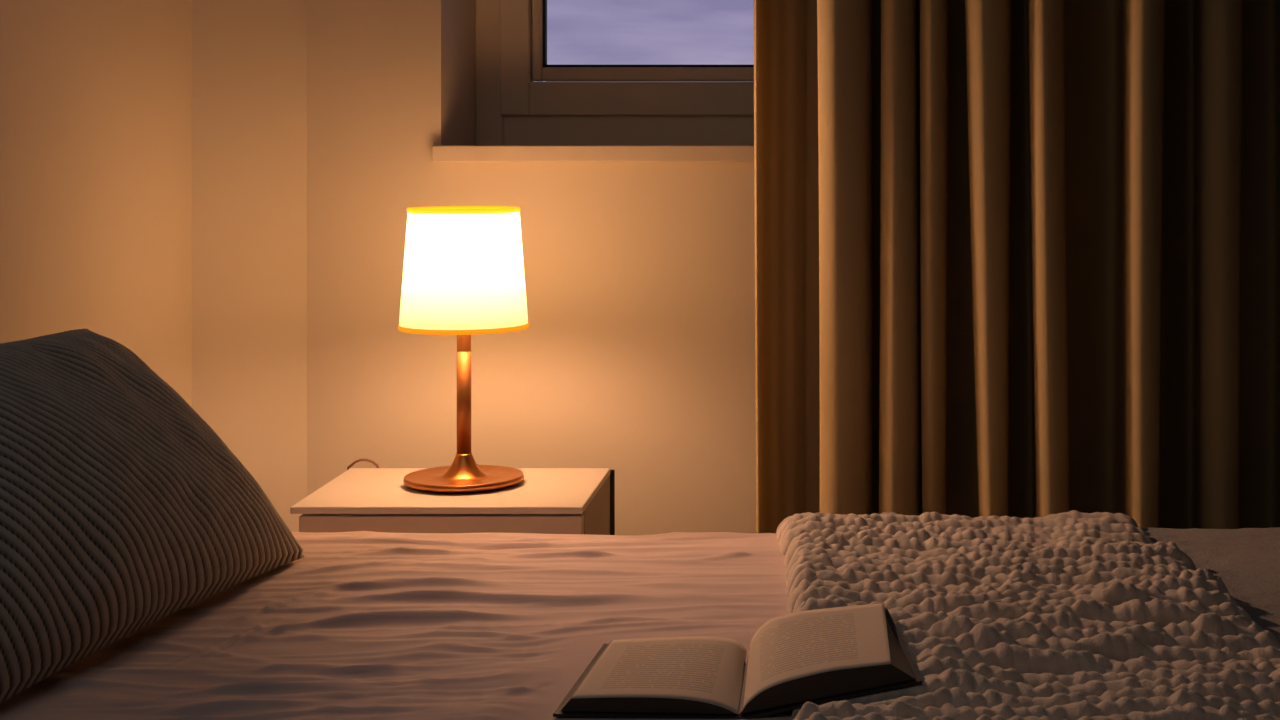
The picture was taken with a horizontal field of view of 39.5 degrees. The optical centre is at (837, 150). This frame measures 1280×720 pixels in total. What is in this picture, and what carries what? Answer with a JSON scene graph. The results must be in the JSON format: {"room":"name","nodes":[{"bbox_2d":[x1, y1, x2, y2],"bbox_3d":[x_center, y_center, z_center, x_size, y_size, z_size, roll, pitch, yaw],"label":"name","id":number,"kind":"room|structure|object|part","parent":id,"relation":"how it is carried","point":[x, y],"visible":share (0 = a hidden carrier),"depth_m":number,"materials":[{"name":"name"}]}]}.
{"room":"bedroom","nodes":[
{"label":"bedroom","id":0,"kind":"room"},
{"bbox_2d":[0,0,191,406],"bbox_3d":[-1.065,-0.286,0.518,0.200,2.500,4.237,0,0,0],"label":"wall","id":1,"kind":"structure","parent":0,"point":[96,95],"depth_m":2.31,"materials":[{"name":"paint"}]},
{"bbox_2d":[192,0,306,531],"bbox_3d":[-0.998,-0.286,2.708,0.335,2.500,0.143,0,0,0],"label":"wall","id":2,"kind":"structure","parent":0,"point":[249,57],"depth_m":2.70,"materials":[{"name":"paint"}]},
{"bbox_2d":[307,0,755,535],"bbox_3d":[0.585,-0.286,2.950,3.630,2.500,0.380,0,0,0],"label":"wall","id":3,"kind":"structure","parent":0,"point":[635,356],"depth_m":2.76,"materials":[{"name":"paint"}]},
{"bbox_2d":[432,0,753,161],"bbox_3d":[0.021,-0.570,2.904,1.298,1.173,0.348,0,0,0],"label":"window","id":4,"kind":"structure","parent":3,"relation":"in","point":[581,113],"depth_m":3.02,"materials":[{"name":"paint"}]},
{"bbox_3d":[-0.011,-0.575,3.043,1.120,1.020,0.051,0,0,0],"label":"sash","id":5,"kind":"part","parent":4,"relation":"part of","materials":[{"name":"paint"}]},
{"bbox_3d":[0.021,0.004,2.875,1.298,0.026,0.290,0,0,0],"label":"sill","id":6,"kind":"part","parent":4,"relation":"part of","materials":[{"name":"paint"}]},
{"bbox_3d":[-0.011,-0.576,3.012,1.131,1.029,0.011,0,0,0],"label":"sash","id":7,"kind":"part","parent":4,"relation":"part of","materials":[{"name":"paint"}]},
{"bbox_3d":[0.617,-1.586,0.720,3.565,0.100,4.840,0,0,0],"label":"ceiling","id":8,"kind":"structure","parent":0,"visible":0},
{"bbox_2d":[754,0,1279,532],"bbox_3d":[0.225,-0.291,2.510,1.947,2.486,0.327,0,0,0],"label":"curtain","id":9,"kind":"object","parent":8,"relation":"hanging from","point":[1014,258],"visible":0.76,"depth_m":2.47,"materials":[{"name":"fabric"}]},
{"bbox_3d":[0.617,1.014,0.720,3.565,0.100,4.840,0,0,0],"label":"floor","id":10,"kind":"structure","parent":0,"visible":0},
{"bbox_2d":[290,468,614,534],"bbox_3d":[-0.521,0.714,2.443,0.386,0.500,0.305,0,0,0],"label":"bedside table","id":11,"kind":"object","parent":10,"relation":"on","point":[546,500],"visible":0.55,"depth_m":2.34,"materials":[{"name":"white paint"}]},
{"bbox_2d":[347,206,528,493],"bbox_3d":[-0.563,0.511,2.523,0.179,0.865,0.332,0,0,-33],"label":"table lamp","id":12,"kind":"object","parent":11,"relation":"on","point":[463,270],"visible":0.96,"depth_m":2.40,"materials":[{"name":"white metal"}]},
{"bbox_3d":[-0.611,0.699,2.598,0.226,0.491,0.072,0,0,22],"label":"power cord","id":13,"kind":"part","parent":12,"relation":"part of","materials":[{"name":"plastic"}]},
{"bbox_3d":[-0.521,0.163,2.458,0.176,0.164,0.176,0,0,0],"label":"lamp shade","id":14,"kind":"part","parent":12,"relation":"part of","materials":[{"name":"fabric"}]},
{"bbox_3d":[-0.521,0.351,2.458,0.020,0.146,0.020,0,0,0],"label":"stem","id":15,"kind":"part","parent":12,"relation":"part of","materials":[{"name":"orange metal"}]},
{"bbox_2d":[457,335,470,351],"bbox_3d":[-0.521,0.266,2.458,0.019,0.031,0.019,0,0,0],"label":"socket","id":16,"kind":"object","parent":12,"relation":"attached to","point":[463,341],"depth_m":2.45,"materials":[{"name":"orange metal"}]},
{"bbox_3d":[-0.519,0.571,2.313,0.370,0.187,0.018,0,0,0],"label":"drawer","id":17,"kind":"part","parent":11,"relation":"part of","materials":[{"name":"paint"}]},
{"bbox_3d":[-0.341,0.669,2.454,0.016,0.390,0.260,0,0,0],"label":"panel","id":18,"kind":"part","parent":11,"relation":"part of","materials":[{"name":"paint"}]},
{"bbox_3d":[-0.511,0.666,2.590,0.366,0.396,0.012,0,0,0],"label":"panel","id":19,"kind":"part","parent":11,"relation":"part of","materials":[{"name":"black wood"}]},
{"bbox_3d":[0.066,0.749,1.528,2.028,0.430,1.385,0,0,0],"label":"bed","id":20,"kind":"object","parent":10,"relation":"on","visible":0},
{"bbox_2d":[0,531,791,719],"bbox_3d":[0.079,0.608,1.510,2.063,0.273,1.497,0,0,0],"label":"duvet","id":21,"kind":"object","parent":20,"relation":"on","point":[365,625],"visible":0.58,"depth_m":1.78,"materials":[{"name":"fabric"}]},
{"bbox_2d":[0,328,303,702],"bbox_3d":[-0.771,0.335,1.744,0.236,0.290,0.674,0,0,7],"label":"pillow","id":22,"kind":"object","parent":21,"relation":"on","point":[122,510],"visible":1,"depth_m":1.69,"materials":[{"name":"grey fabric"}]},
{"bbox_2d":[775,510,1279,719],"bbox_3d":[0.179,0.546,1.524,0.578,0.244,1.490,0,0,0],"label":"knit throw","id":23,"kind":"object","parent":21,"relation":"on","point":[1071,615],"visible":0.9,"depth_m":1.70,"materials":[{"name":"beige fabric"}]},
{"bbox_2d":[553,603,921,718],"bbox_3d":[-0.086,0.462,1.607,0.316,0.052,0.193,0,0,0],"label":"open book","id":24,"kind":"object","parent":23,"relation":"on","point":[818,656],"visible":1,"depth_m":1.56,"materials":[{"name":"white paper"}]},
{"bbox_2d":[1141,527,1279,642],"bbox_3d":[0.682,0.585,1.513,0.875,0.236,1.504,0,0,0],"label":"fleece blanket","id":25,"kind":"object","parent":21,"relation":"on","point":[1246,560],"visible":0.2,"depth_m":2.04,"materials":[{"name":"beige fabric"}]}
]}

